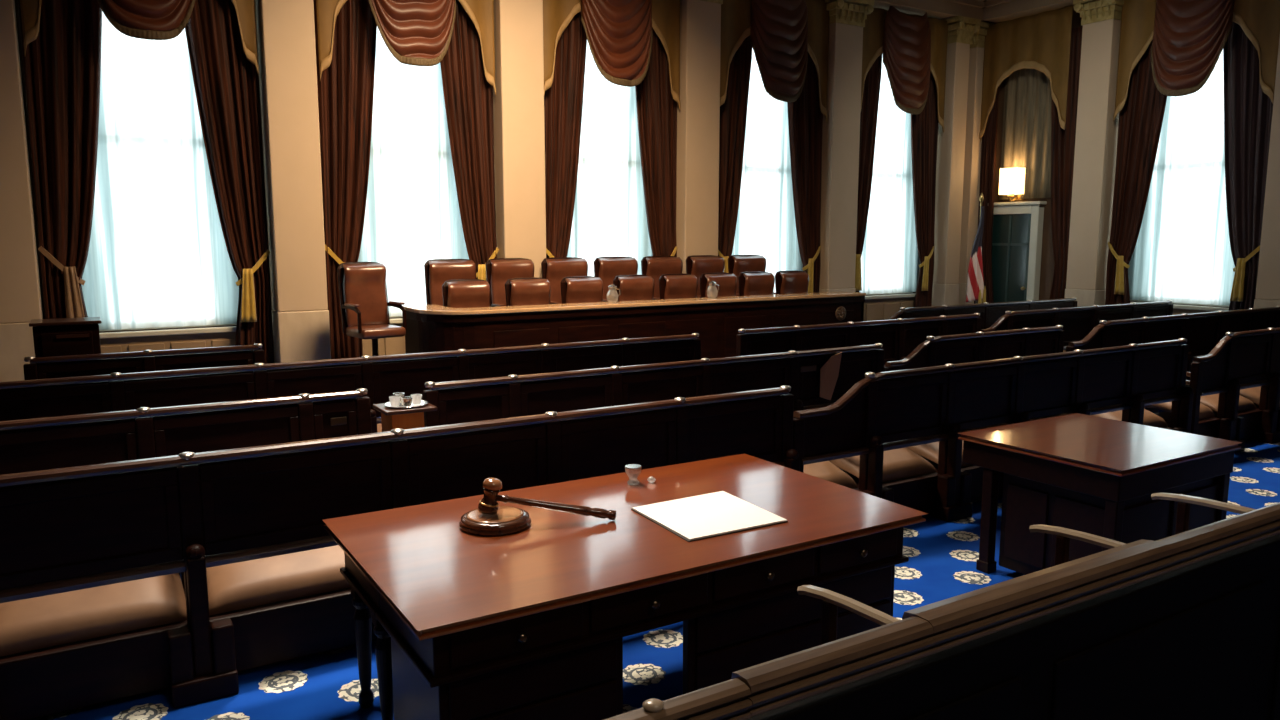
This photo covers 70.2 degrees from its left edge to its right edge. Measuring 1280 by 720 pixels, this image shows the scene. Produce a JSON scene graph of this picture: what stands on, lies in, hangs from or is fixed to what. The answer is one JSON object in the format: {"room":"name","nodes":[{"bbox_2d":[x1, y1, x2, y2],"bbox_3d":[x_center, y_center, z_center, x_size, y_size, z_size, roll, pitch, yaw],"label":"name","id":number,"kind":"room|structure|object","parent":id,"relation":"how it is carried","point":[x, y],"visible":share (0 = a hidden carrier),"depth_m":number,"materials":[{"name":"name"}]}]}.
{"room":"courtroom","nodes":[
{"label":"courtroom","id":0,"kind":"room"},
{"bbox_2d":[14,0,915,332],"bbox_3d":[-1.974,-2.515,10.922,18.300,5.800,0.300,-5,9,-31],"label":"wall","id":1,"kind":"structure","parent":0,"point":[16,3],"depth_m":8.60,"materials":[{"name":"paint"}]},
{"bbox_2d":[0,0,42,381],"bbox_3d":[-5.791,-1.852,8.164,0.700,5.240,0.525,-5,9,-31],"label":"trim","id":2,"kind":"structure","parent":1,"relation":"attached to","point":[20,292],"depth_m":8.20,"materials":[{"name":"beige paint"}]},
{"bbox_2d":[17,0,101,318],"bbox_3d":[-5.298,-1.754,8.549,0.702,4.860,0.156,-5,9,-31],"label":"drape","id":3,"kind":"object","parent":1,"relation":"hanging from","point":[62,66],"visible":0.66,"depth_m":8.49,"materials":[{"name":"brown fabric"}]},
{"bbox_2d":[20,0,258,75],"bbox_3d":[-4.683,-3.643,8.563,1.964,1.720,0.066,-5,9,-31],"label":"valance","id":4,"kind":"object","parent":1,"relation":"hanging from","point":[30,9],"visible":1,"depth_m":9.05,"materials":[{"name":"gold fabric"}]},
{"bbox_2d":[97,0,194,39],"bbox_3d":[-4.596,-3.751,8.406,1.006,1.566,0.212,-5,9,-31],"label":"swag","id":5,"kind":"object","parent":4,"relation":"attached to","point":[142,19],"visible":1,"depth_m":8.42},
{"bbox_2d":[99,324,235,358],"bbox_3d":[-4.842,-1.768,9.085,1.680,4.580,0.220,-5,9,-31],"label":"window","id":6,"kind":"structure","parent":1,"relation":"in","point":[129,341],"depth_m":9.25,"materials":[{"name":"beige paint"}]},
{"bbox_2d":[82,11,238,329],"bbox_3d":[-4.812,-2.256,8.968,1.720,3.880,0.058,-5,9,-31],"label":"sheer curtain","id":7,"kind":"object","parent":6,"relation":"hanging from","point":[158,256],"visible":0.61,"depth_m":9.03,"materials":[{"name":"white fabric"}]},
{"bbox_2d":[185,0,273,369],"bbox_3d":[-4.159,-1.849,9.240,0.700,4.860,0.156,-5,9,-31],"label":"drape","id":8,"kind":"object","parent":1,"relation":"hanging from","point":[226,83],"visible":0.85,"depth_m":9.25,"materials":[{"name":"brown fabric"}]},
{"bbox_2d":[255,0,330,362],"bbox_3d":[-3.609,-2.035,9.489,0.700,5.240,0.525,-5,9,-31],"label":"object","id":9,"kind":"structure","parent":1,"relation":"attached to","point":[285,29],"depth_m":9.39,"materials":[{"name":"beige paint"}]},
{"bbox_2d":[313,0,376,363],"bbox_3d":[-3.115,-1.937,9.874,0.702,4.860,0.156,-5,9,-31],"label":"drape","id":10,"kind":"object","parent":1,"relation":"hanging from","point":[346,87],"visible":0.6,"depth_m":9.81,"materials":[{"name":"brown fabric"}]},
{"bbox_2d":[362,316,405,355],"bbox_3d":[-2.660,-1.950,10.411,1.680,4.580,0.220,-5,9,-31],"label":"window","id":11,"kind":"structure","parent":1,"relation":"in","point":[393,345],"depth_m":10.43,"materials":[{"name":"beige paint"}]},
{"bbox_2d":[358,27,468,316],"bbox_3d":[-2.629,-2.439,10.293,1.720,3.880,0.057,-5,9,-31],"label":"sheer curtain","id":12,"kind":"object","parent":11,"relation":"hanging from","point":[413,218],"visible":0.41,"depth_m":10.36,"materials":[{"name":"white fabric"}]},
{"bbox_2d":[316,0,495,94],"bbox_3d":[-2.500,-3.826,9.889,1.964,1.720,0.066,-5,9,-31],"label":"valance","id":13,"kind":"object","parent":1,"relation":"hanging from","point":[481,12],"visible":1,"depth_m":10.22,"materials":[{"name":"gold fabric"}]},
{"bbox_2d":[368,0,455,65],"bbox_3d":[-2.413,-3.934,9.732,1.006,1.566,0.209,-5,9,-31],"label":"swag","id":14,"kind":"object","parent":13,"relation":"attached to","point":[415,32],"visible":1,"depth_m":9.73},
{"bbox_2d":[440,0,498,280],"bbox_3d":[-1.978,-2.032,10.566,0.700,4.860,0.154,-5,9,-30],"label":"drape","id":15,"kind":"object","parent":13,"relation":"hanging from","point":[468,96],"visible":0.66,"depth_m":10.54,"materials":[{"name":"brown fabric"}]},
{"bbox_2d":[493,0,545,277],"bbox_3d":[-1.426,-2.218,10.814,0.740,5.240,0.525,-5,9,-31],"label":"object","id":16,"kind":"structure","parent":1,"relation":"attached to","point":[518,101],"depth_m":10.63,"materials":[{"name":"beige paint"}]},
{"bbox_2d":[543,0,679,109],"bbox_3d":[-0.317,-4.009,11.214,1.964,1.720,0.066,-5,9,-31],"label":"valance","id":17,"kind":"object","parent":1,"relation":"hanging from","point":[557,14],"visible":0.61,"depth_m":11.47,"materials":[{"name":"gold fabric"}]},
{"bbox_2d":[544,11,586,257],"bbox_3d":[-0.932,-2.119,11.198,0.704,4.860,0.161,-5,9,-31],"label":"drape","id":18,"kind":"object","parent":17,"relation":"hanging from","point":[563,101],"visible":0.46,"depth_m":11.13,"materials":[{"name":"brown fabric"}]},
{"bbox_2d":[581,0,652,86],"bbox_3d":[-0.230,-4.116,11.056,1.006,1.566,0.211,-5,9,-31],"label":"swag","id":19,"kind":"object","parent":17,"relation":"attached to","point":[619,35],"visible":1,"depth_m":11.02},
{"bbox_2d":[635,28,676,256],"bbox_3d":[0.205,-2.215,11.889,0.704,4.860,0.164,-5,9,-31],"label":"drape","id":20,"kind":"object","parent":1,"relation":"hanging from","point":[656,106],"visible":0.56,"depth_m":11.85,"materials":[{"name":"brown fabric"}]},
{"bbox_2d":[676,0,722,273],"bbox_3d":[0.757,-2.401,12.139,0.740,5.240,0.525,-5,9,-31],"label":"trim","id":21,"kind":"structure","parent":1,"relation":"attached to","point":[698,116],"depth_m":11.92,"materials":[{"name":"beige paint"}]},
{"bbox_2d":[718,36,751,272],"bbox_3d":[1.250,-2.302,12.524,0.702,4.860,0.155,-5,9,-31],"label":"drape","id":22,"kind":"object","parent":1,"relation":"hanging from","point":[733,113],"visible":0.41,"depth_m":12.46,"materials":[{"name":"brown fabric"}]},
{"bbox_2d":[720,0,828,122],"bbox_3d":[1.866,-4.192,12.539,1.964,1.720,0.066,-5,9,-31],"label":"valance","id":23,"kind":"object","parent":1,"relation":"hanging from","point":[735,14],"visible":0.48,"depth_m":12.22,"materials":[{"name":"gold fabric"}]},
{"bbox_2d":[750,0,807,101],"bbox_3d":[1.952,-4.299,12.381,1.006,1.566,0.210,-5,9,-31],"label":"swag","id":24,"kind":"object","parent":23,"relation":"attached to","point":[779,28],"visible":1,"depth_m":12.31},
{"bbox_2d":[787,53,822,292],"bbox_3d":[2.388,-2.397,13.215,0.701,4.860,0.155,-5,9,-31],"label":"drape","id":25,"kind":"object","parent":1,"relation":"hanging from","point":[805,116],"visible":0.62,"depth_m":13.20,"materials":[{"name":"brown fabric"}]},
{"bbox_2d":[819,0,873,291],"bbox_3d":[2.931,-2.583,13.459,0.740,5.240,0.525,-5,9,-31],"label":"trim","id":26,"kind":"structure","parent":1,"relation":"attached to","point":[841,133],"depth_m":13.25,"materials":[{"name":"beige paint"}]},
{"bbox_2d":[855,54,881,291],"bbox_3d":[3.373,-2.480,13.813,0.682,4.860,0.156,-5,9,-31],"label":"drape","id":27,"kind":"object","parent":1,"relation":"hanging from","point":[870,101],"visible":0.38,"depth_m":13.78,"materials":[{"name":"brown fabric"}]},
{"bbox_2d":[864,292,915,325],"bbox_3d":[3.821,-2.493,14.344,1.680,4.580,0.220,-5,9,-31],"label":"window","id":28,"kind":"structure","parent":1,"relation":"in","point":[876,307],"depth_m":14.55,"materials":[{"name":"beige paint"}]},
{"bbox_2d":[859,54,919,293],"bbox_3d":[3.851,-2.981,14.227,1.720,3.880,0.054,-5,9,-31],"label":"sheer curtain","id":29,"kind":"object","parent":28,"relation":"hanging from","point":[890,262],"visible":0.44,"depth_m":14.35,"materials":[{"name":"white fabric"}]},
{"bbox_2d":[860,8,947,131],"bbox_3d":[3.980,-4.369,13.822,1.964,1.720,0.066,-5,9,-31],"label":"valance","id":30,"kind":"object","parent":1,"relation":"hanging from","point":[873,31],"visible":0.43,"depth_m":14.04,"materials":[{"name":"fabric"}]},
{"bbox_2d":[882,6,930,114],"bbox_3d":[4.067,-4.476,13.665,1.006,1.566,0.210,-5,9,-31],"label":"swag","id":31,"kind":"object","parent":30,"relation":"attached to","point":[906,39],"visible":1,"depth_m":13.58},
{"bbox_2d":[911,71,937,310],"bbox_3d":[4.494,-2.574,14.494,0.684,4.860,0.166,-5,9,-31],"label":"drape","id":32,"kind":"object","parent":30,"relation":"hanging from","point":[924,125],"visible":0.63,"depth_m":14.51,"materials":[{"name":"brown fabric"}]},
{"bbox_2d":[932,15,980,309],"bbox_3d":[5.003,-2.756,14.717,0.520,5.240,0.525,-5,9,-31],"label":"trim","id":33,"kind":"structure","parent":1,"relation":"attached to","point":[961,29],"depth_m":14.57,"materials":[{"name":"beige paint"}]},
{"bbox_2d":[873,0,1073,22],"bbox_3d":[1.696,-4.241,4.253,17.900,0.560,14.400,-5,9,-31],"label":"trim","id":34,"kind":"structure","parent":1,"relation":"attached to","point":[996,11],"depth_m":13.89,"materials":[{"name":"paint"}]},
{"bbox_3d":[-0.477,-2.133,11.736,1.680,4.580,0.220,-5,9,-31],"label":"window","id":35,"kind":"structure","parent":1,"relation":"in","visible":0},
{"bbox_2d":[567,41,652,275],"bbox_3d":[-0.446,-2.621,11.618,1.720,3.880,0.048,-5,9,-31],"label":"sheer curtain","id":36,"kind":"object","parent":35,"relation":"hanging from","point":[610,218],"visible":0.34,"depth_m":11.67,"materials":[{"name":"white fabric"}]},
{"bbox_3d":[1.706,-2.316,13.061,1.680,4.580,0.220,-5,9,-31],"label":"window","id":37,"kind":"structure","parent":1,"relation":"in","visible":0},
{"bbox_2d":[732,48,802,291],"bbox_3d":[1.736,-2.804,12.943,1.720,3.880,0.058,-5,9,-31],"label":"sheer curtain","id":38,"kind":"object","parent":37,"relation":"hanging from","point":[766,225],"visible":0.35,"depth_m":13.02,"materials":[{"name":"white fabric"}]},
{"bbox_2d":[31,410,1279,719],"bbox_3d":[1.762,1.240,5.286,18.300,0.100,14.800,-5,9,-31],"label":"floor","id":39,"kind":"structure","parent":0,"point":[943,556],"depth_m":4.08,"materials":[{"name":"blue carpet"}]},
{"bbox_2d":[29,317,101,363],"bbox_3d":[-4.568,0.289,7.333,0.480,1.225,0.405,-5,9,-31],"label":"cabinet","id":40,"kind":"object","parent":39,"relation":"on","point":[58,336],"visible":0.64,"depth_m":7.12,"materials":[{"name":"brown wood"}]},
{"bbox_2d":[23,343,264,385],"bbox_3d":[-3.819,0.411,7.149,1.610,1.032,0.671,-5,9,-31],"label":"bench","id":41,"kind":"object","parent":39,"relation":"on","point":[235,356],"visible":0.14,"depth_m":6.88,"materials":[{"name":"brown wood"}]},
{"bbox_2d":[0,333,700,432],"bbox_3d":[-2.258,0.473,6.702,6.302,1.032,0.671,-5,9,-31],"label":"bench","id":42,"kind":"object","parent":39,"relation":"on","point":[386,375],"visible":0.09,"depth_m":6.43,"materials":[{"name":"brown wood"}]},
{"bbox_2d":[0,385,799,719],"bbox_3d":[-1.286,0.804,4.354,4.882,1.017,0.671,-5,9,-31],"label":"bench","id":43,"kind":"object","parent":39,"relation":"on","point":[96,607],"visible":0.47,"depth_m":3.85,"materials":[{"name":"brown wood"}]},
{"bbox_2d":[0,573,186,656],"bbox_3d":[-2.351,1.010,3.838,0.759,0.182,0.477,-5,9,-31],"label":"seat cushion","id":44,"kind":"object","parent":43,"relation":"on","point":[28,626],"depth_m":3.70,"materials":[{"name":"beige leather"}]},
{"bbox_2d":[206,545,349,615],"bbox_3d":[-1.631,0.950,4.276,0.809,0.182,0.477,-5,9,-31],"label":"seat cushion","id":45,"kind":"object","parent":43,"relation":"on","point":[238,587],"depth_m":4.07,"materials":[{"name":"beige leather"}]},
{"bbox_2d":[373,403,436,431],"bbox_3d":[-1.371,0.717,5.372,0.300,0.912,0.280,-5,9,-31],"label":"stand","id":46,"kind":"object","parent":39,"relation":"on","point":[391,418],"visible":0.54,"depth_m":5.22,"materials":[{"name":"brown wood"}]},
{"bbox_2d":[323,454,927,719],"bbox_3d":[-0.047,1.015,3.734,2.129,0.770,1.209,-5,9,-31],"label":"desk","id":47,"kind":"object","parent":39,"relation":"on","point":[531,623],"visible":0.91,"depth_m":3.29,"materials":[{"name":"red wood"}]},
{"bbox_2d":[459,506,530,535],"bbox_3d":[-0.567,0.625,3.571,0.280,0.047,0.280,-5,9,-31],"label":"block","id":48,"kind":"object","parent":47,"relation":"on","point":[508,519],"visible":0.94,"depth_m":3.49,"materials":[{"name":"brown wood"}]},
{"bbox_2d":[478,477,615,519],"bbox_3d":[-0.364,0.547,3.589,0.542,0.192,0.080,-2,8,-11],"label":"gavel","id":49,"kind":"object","parent":48,"relation":"on","point":[489,505],"visible":1,"depth_m":3.55,"materials":[{"name":"brown wood"}]},
{"bbox_2d":[631,491,787,541],"bbox_3d":[0.277,0.626,3.694,0.503,0.010,0.470,-5,9,-31],"label":"paper stack","id":50,"kind":"object","parent":47,"relation":"on","point":[699,517],"visible":1,"depth_m":3.66,"materials":[{"name":"white"}]},
{"bbox_2d":[403,291,865,358],"bbox_3d":[0.200,-0.130,10.587,5.680,1.165,0.994,-5,9,-31],"label":"desk","id":51,"kind":"object","parent":39,"relation":"on","point":[717,321],"visible":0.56,"depth_m":9.78,"materials":[{"name":"brown wood"}]},
{"bbox_2d":[423,343,883,426],"bbox_3d":[0.246,0.479,6.713,3.862,1.017,0.671,-5,9,-31],"label":"bench","id":52,"kind":"object","parent":39,"relation":"on","point":[473,400],"visible":0.21,"depth_m":6.31,"materials":[{"name":"brown wood"}]},
{"bbox_2d":[736,313,980,366],"bbox_3d":[2.227,0.093,9.424,3.342,1.042,0.671,-5,9,-31],"label":"bench","id":53,"kind":"object","parent":39,"relation":"on","point":[898,339],"visible":0.13,"depth_m":9.13,"materials":[{"name":"brown wood"}]},
{"bbox_2d":[604,493,1279,719],"bbox_3d":[1.465,0.995,3.133,6.800,0.972,0.716,-5,9,-31],"label":"bench","id":54,"kind":"object","parent":39,"relation":"on","point":[1184,625],"visible":1,"depth_m":2.57,"materials":[{"name":"black wood"}]},
{"bbox_2d":[884,325,1064,371],"bbox_3d":[2.936,0.242,8.344,2.371,1.042,0.671,-5,9,-31],"label":"bench","id":55,"kind":"object","parent":39,"relation":"on","point":[978,346],"visible":0.09,"depth_m":8.10,"materials":[{"name":"brown wood"}]},
{"bbox_2d":[966,193,985,303],"bbox_3d":[5.116,-1.255,13.791,0.338,2.520,0.420,2,8,16],"label":"flag","id":56,"kind":"object","parent":39,"relation":"on","point":[976,290],"visible":0.96,"depth_m":13.70,"materials":[{"name":"multicoloured fabric"}]},
{"bbox_2d":[878,297,1077,328],"bbox_3d":[4.375,-0.267,12.124,4.030,1.017,0.671,-5,9,-31],"label":"bench","id":57,"kind":"object","parent":39,"relation":"on","point":[990,313],"visible":0.06,"depth_m":11.93,"materials":[{"name":"brown wood"}]},
{"bbox_2d":[793,338,1193,521],"bbox_3d":[2.633,0.464,6.731,4.291,1.042,0.671,-5,9,-31],"label":"bench","id":58,"kind":"object","parent":39,"relation":"on","point":[893,436],"visible":0.68,"depth_m":6.16,"materials":[{"name":"brown wood"}]},
{"bbox_2d":[803,461,856,488],"bbox_3d":[1.042,0.726,5.898,0.540,0.182,0.477,-5,9,-31],"label":"seat cushion","id":59,"kind":"object","parent":58,"relation":"on","point":[825,470],"depth_m":5.80,"materials":[{"name":"beige leather"}]},
{"bbox_2d":[829,447,935,481],"bbox_3d":[1.614,0.678,6.245,0.680,0.182,0.477,-5,9,-31],"label":"seat cushion","id":60,"kind":"object","parent":58,"relation":"on","point":[901,464],"depth_m":6.10,"materials":[{"name":"beige leather"}]},
{"bbox_2d":[906,440,970,466],"bbox_3d":[2.236,0.626,6.623,0.660,0.182,0.477,-5,9,-31],"label":"seat cushion","id":61,"kind":"object","parent":58,"relation":"on","point":[930,451],"depth_m":6.42,"materials":[{"name":"beige leather"}]},
{"bbox_2d":[1090,409,1167,427],"bbox_3d":[4.069,0.473,7.736,0.660,0.182,0.477,-5,9,-31],"label":"seat cushion","id":62,"kind":"object","parent":58,"relation":"on","point":[1150,419],"depth_m":7.60,"materials":[{"name":"beige leather"}]},
{"bbox_2d":[981,300,1172,351],"bbox_3d":[5.297,-0.164,11.288,3.841,1.042,0.671,-5,9,-31],"label":"bench","id":63,"kind":"object","parent":39,"relation":"on","point":[1077,324],"visible":0.1,"depth_m":11.00,"materials":[{"name":"brown wood"}]},
{"bbox_2d":[958,413,1241,574],"bbox_3d":[2.560,0.818,5.159,1.139,0.770,0.979,-5,9,-31],"label":"desk","id":64,"kind":"object","parent":39,"relation":"on","point":[1094,475],"visible":0.66,"depth_m":4.89,"materials":[{"name":"red wood"}]},
{"bbox_2d":[1066,306,1279,412],"bbox_3d":[5.835,-0.006,10.104,4.171,1.052,0.671,-5,9,-31],"label":"bench","id":65,"kind":"object","parent":39,"relation":"on","point":[1202,332],"visible":0.18,"depth_m":9.82,"materials":[{"name":"brown wood"}]},
{"bbox_2d":[1144,327,1279,452],"bbox_3d":[6.158,0.164,8.870,3.621,1.052,0.671,-5,9,-31],"label":"bench","id":66,"kind":"object","parent":39,"relation":"on","point":[1235,386],"visible":0.73,"depth_m":8.12,"materials":[{"name":"brown wood"}]},
{"bbox_2d":[1144,401,1214,419],"bbox_3d":[4.811,0.411,8.186,0.441,0.182,0.477,-5,9,-31],"label":"seat cushion","id":67,"kind":"object","parent":66,"relation":"on","point":[1205,413],"depth_m":8.07,"materials":[{"name":"beige leather"}]},
{"bbox_2d":[1200,393,1256,412],"bbox_3d":[5.340,0.366,8.507,0.680,0.182,0.477,-5,9,-31],"label":"seat cushion","id":68,"kind":"object","parent":66,"relation":"on","point":[1246,405],"depth_m":8.34,"materials":[{"name":"beige leather"}]},
{"bbox_2d":[1240,386,1279,405],"bbox_3d":[5.996,0.312,8.906,0.739,0.182,0.477,-5,9,-31],"label":"seat cushion","id":69,"kind":"object","parent":66,"relation":"on","point":[1253,394],"depth_m":8.67,"materials":[{"name":"beige leather"}]},
{"bbox_3d":[-0.083,0.363,10.619,6.400,0.180,0.900,-5,9,-31],"label":"trim","id":70,"kind":"structure","parent":39,"relation":"on","visible":0},
{"bbox_2d":[442,279,490,307],"bbox_3d":[-1.730,-0.211,9.565,0.546,1.245,0.596,-5,9,-30],"label":"leather chair","id":71,"kind":"object","parent":70,"relation":"on","point":[458,293],"visible":0.14,"depth_m":9.62,"materials":[{"name":"brown leather"}]},
{"bbox_2d":[505,277,550,305],"bbox_3d":[-1.125,-0.262,9.933,0.546,1.245,0.596,-5,9,-30],"label":"leather chair","id":72,"kind":"object","parent":70,"relation":"on","point":[533,290],"visible":0.21,"depth_m":9.99,"materials":[{"name":"brown leather"}]},
{"bbox_2d":[560,276,602,303],"bbox_3d":[-0.546,-0.310,10.284,0.546,1.245,0.596,-5,9,-32],"label":"leather chair","id":73,"kind":"object","parent":70,"relation":"on","point":[574,289],"visible":0.23,"depth_m":10.33,"materials":[{"name":"brown leather"}]},
{"bbox_2d":[613,275,653,300],"bbox_3d":[0.035,-0.359,10.637,0.546,1.245,0.596,-4,9,-29],"label":"leather chair","id":74,"kind":"object","parent":70,"relation":"on","point":[632,287],"visible":0.28,"depth_m":10.70,"materials":[{"name":"brown leather"}]},
{"bbox_2d":[659,273,697,298],"bbox_3d":[0.580,-0.404,10.967,0.546,1.245,0.596,-5,9,-31],"label":"leather chair","id":75,"kind":"object","parent":70,"relation":"on","point":[682,285],"visible":0.27,"depth_m":11.01,"materials":[{"name":"brown leather"}]},
{"bbox_2d":[738,271,774,295],"bbox_3d":[1.604,-0.490,11.589,0.546,1.245,0.596,-4,9,-29],"label":"leather chair","id":76,"kind":"object","parent":70,"relation":"on","point":[757,282],"visible":0.25,"depth_m":11.64,"materials":[{"name":"brown leather"}]},
{"bbox_3d":[-2.620,0.319,9.179,0.610,0.300,0.670,-5,9,-31],"label":"trim","id":77,"kind":"structure","parent":70,"relation":"on","visible":0},
{"bbox_2d":[337,262,406,355],"bbox_3d":[-2.706,-0.413,9.222,0.526,1.140,0.583,-6,10,-39],"label":"leather chair","id":78,"kind":"object","parent":77,"relation":"on","point":[364,303],"visible":0.88,"depth_m":9.22,"materials":[{"name":"brown leather"}]},
{"bbox_2d":[343,263,388,326],"bbox_3d":[-2.816,-0.658,9.323,0.454,0.651,0.149,-6,10,-39],"label":"cushion","id":79,"kind":"object","parent":78,"relation":"on","point":[364,284],"depth_m":9.29,"materials":[{"name":"brown leather"}]},
{"bbox_3d":[-0.451,0.182,11.201,6.400,0.380,0.510,-5,9,-31],"label":"trim","id":80,"kind":"structure","parent":39,"relation":"on","visible":0},
{"bbox_2d":[424,259,475,305],"bbox_3d":[-2.030,-0.494,10.157,0.616,1.245,0.596,-4,9,-28],"label":"leather chair","id":81,"kind":"object","parent":80,"relation":"on","point":[437,271],"visible":0.31,"depth_m":10.16,"materials":[{"name":"brown leather"}]},
{"bbox_2d":[485,258,533,306],"bbox_3d":[-1.397,-0.541,10.495,0.616,1.245,0.596,-5,9,-31],"label":"leather chair","id":82,"kind":"object","parent":80,"relation":"on","point":[498,270],"visible":0.26,"depth_m":10.50,"materials":[{"name":"brown leather"}]},
{"bbox_2d":[541,257,603,303],"bbox_3d":[-0.799,-0.591,10.859,0.616,1.245,0.596,-4,9,-29],"label":"leather chair","id":83,"kind":"object","parent":80,"relation":"on","point":[554,269],"visible":0.27,"depth_m":10.88,"materials":[{"name":"brown leather"}]},
{"bbox_2d":[546,259,587,303],"bbox_3d":[-0.883,-0.839,10.979,0.542,0.756,0.161,-4,9,-29],"label":"cushion","id":84,"kind":"object","parent":83,"relation":"on","point":[556,269],"depth_m":10.88,"materials":[{"name":"brown leather"}]},
{"bbox_2d":[594,256,637,301],"bbox_3d":[-0.193,-0.642,11.226,0.616,1.245,0.596,-4,9,-29],"label":"leather chair","id":85,"kind":"object","parent":80,"relation":"on","point":[606,269],"visible":0.21,"depth_m":11.25,"materials":[{"name":"brown leather"}]},
{"bbox_2d":[641,256,699,299],"bbox_3d":[0.394,-0.691,11.582,0.616,1.245,0.596,-5,9,-31],"label":"leather chair","id":86,"kind":"object","parent":80,"relation":"on","point":[653,266],"visible":0.24,"depth_m":11.60,"materials":[{"name":"brown leather"}]},
{"bbox_2d":[646,257,682,297],"bbox_3d":[0.304,-0.938,11.699,0.542,0.756,0.161,-5,9,-31],"label":"cushion","id":87,"kind":"object","parent":86,"relation":"on","point":[656,267],"depth_m":11.61,"materials":[{"name":"brown leather"}]},
{"bbox_2d":[686,255,738,297],"bbox_3d":[0.981,-0.740,11.939,0.616,1.245,0.596,-5,9,-33],"label":"leather chair","id":88,"kind":"object","parent":80,"relation":"on","point":[696,265],"visible":0.19,"depth_m":11.95,"materials":[{"name":"brown leather"}]},
{"bbox_2d":[691,256,724,294],"bbox_3d":[0.885,-0.987,12.052,0.542,0.756,0.161,-5,9,-33],"label":"cushion","id":89,"kind":"object","parent":88,"relation":"on","point":[700,265],"depth_m":11.97,"materials":[{"name":"brown leather"}]},
{"bbox_2d":[728,255,775,293],"bbox_3d":[1.563,-0.789,12.292,0.616,1.245,0.596,-4,9,-29],"label":"leather chair","id":90,"kind":"object","parent":80,"relation":"on","point":[737,264],"visible":0.23,"depth_m":12.32,"materials":[{"name":"brown leather"}]},
{"bbox_2d":[732,256,765,292],"bbox_3d":[1.478,-1.036,12.412,0.542,0.756,0.161,-4,9,-29],"label":"cushion","id":91,"kind":"object","parent":90,"relation":"on","point":[740,264],"depth_m":12.33,"materials":[{"name":"brown leather"}]},
{"bbox_2d":[983,0,1228,307],"bbox_3d":[9.455,-2.295,9.321,0.300,5.800,14.400,-5,9,-31],"label":"wall","id":92,"kind":"structure","parent":0,"point":[1047,257],"depth_m":14.28,"materials":[{"name":"paint"}]},
{"bbox_2d":[958,21,993,307],"bbox_3d":[5.435,-2.805,15.075,0.525,5.240,0.500,-5,9,-31],"label":"trim","id":93,"kind":"structure","parent":92,"relation":"attached to","point":[972,160],"depth_m":14.87,"materials":[{"name":"beige paint"}]},
{"bbox_2d":[974,86,998,306],"bbox_3d":[5.682,-2.622,14.845,0.110,4.860,0.379,-5,9,-31],"label":"drape","id":94,"kind":"object","parent":92,"relation":"hanging from","point":[989,139],"visible":0.52,"depth_m":14.84,"materials":[{"name":"fabric"}]},
{"bbox_2d":[992,201,1046,305],"bbox_3d":[5.952,-1.331,14.746,0.195,2.410,1.120,-5,9,-31],"label":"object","id":95,"kind":"structure","parent":92,"relation":"in","point":[1017,226],"depth_m":14.55,"materials":[{"name":"beige paint"}]},
{"bbox_2d":[999,68,1050,199],"bbox_3d":[6.094,-3.791,14.245,0.058,2.500,1.003,-5,9,-31],"label":"curtain","id":96,"kind":"object","parent":92,"relation":"hanging from","point":[1026,134],"visible":0.62,"depth_m":14.28,"materials":[{"name":"beige fabric"}]},
{"bbox_2d":[979,6,1072,138],"bbox_3d":[5.903,-4.372,14.024,0.066,1.769,1.522,-5,9,-31],"label":"valance","id":97,"kind":"object","parent":92,"relation":"hanging from","point":[1041,42],"visible":1,"depth_m":13.89,"materials":[{"name":"gold fabric"}]},
{"bbox_2d":[1050,26,1082,301],"bbox_3d":[6.353,-2.472,13.759,0.114,4.860,0.568,-5,9,-31],"label":"drape","id":98,"kind":"object","parent":97,"relation":"hanging from","point":[1062,141],"visible":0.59,"depth_m":13.71,"materials":[{"name":"brown fabric"}]},
{"bbox_2d":[1065,0,1123,309],"bbox_3d":[6.574,-2.551,13.234,0.525,5.240,0.660,-5,9,-31],"label":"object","id":99,"kind":"structure","parent":92,"relation":"attached to","point":[1096,139],"depth_m":13.07,"materials":[{"name":"beige paint"}]},
{"bbox_2d":[1130,300,1228,314],"bbox_3d":[7.481,-2.213,12.314,0.220,4.580,1.680,-5,9,-31],"label":"window","id":100,"kind":"structure","parent":92,"relation":"in","point":[1177,309],"depth_m":12.37,"materials":[{"name":"beige paint"}]},
{"bbox_2d":[1128,50,1234,305],"bbox_3d":[7.431,-2.704,12.216,0.044,3.880,1.720,-5,9,-31],"label":"sheer curtain","id":101,"kind":"object","parent":100,"relation":"hanging from","point":[1182,253],"visible":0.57,"depth_m":12.31,"materials":[{"name":"white fabric"}]},
{"bbox_2d":[1113,0,1279,121],"bbox_3d":[7.220,-4.102,11.892,0.066,1.721,2.043,-5,9,-31],"label":"valance","id":102,"kind":"object","parent":92,"relation":"hanging from","point":[1259,20],"visible":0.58,"depth_m":11.44,"materials":[{"name":"gold fabric"}]},
{"bbox_2d":[1105,39,1166,304],"bbox_3d":[6.942,-2.335,12.766,0.157,4.860,0.722,-5,9,-31],"label":"drape","id":103,"kind":"object","parent":102,"relation":"hanging from","point":[1141,117],"visible":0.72,"depth_m":12.79,"materials":[{"name":"brown fabric"}]},
{"bbox_2d":[1151,0,1233,95],"bbox_3d":[7.080,-4.218,11.790,0.208,1.566,1.006,-5,9,-31],"label":"swag","id":104,"kind":"object","parent":102,"relation":"attached to","point":[1190,37],"visible":1,"depth_m":11.75},
{"bbox_2d":[1223,21,1272,310],"bbox_3d":[7.650,-2.178,11.622,0.156,4.860,0.722,-5,9,-31],"label":"drape","id":105,"kind":"object","parent":102,"relation":"hanging from","point":[1248,111],"visible":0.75,"depth_m":11.56,"materials":[{"name":"brown fabric"}]},
{"bbox_2d":[1253,37,1279,307],"bbox_3d":[7.922,-2.251,11.055,0.525,5.240,0.660,-5,9,-31],"label":"trim","id":106,"kind":"structure","parent":92,"relation":"attached to","point":[1268,278],"depth_m":11.16,"materials":[{"name":"beige paint"}]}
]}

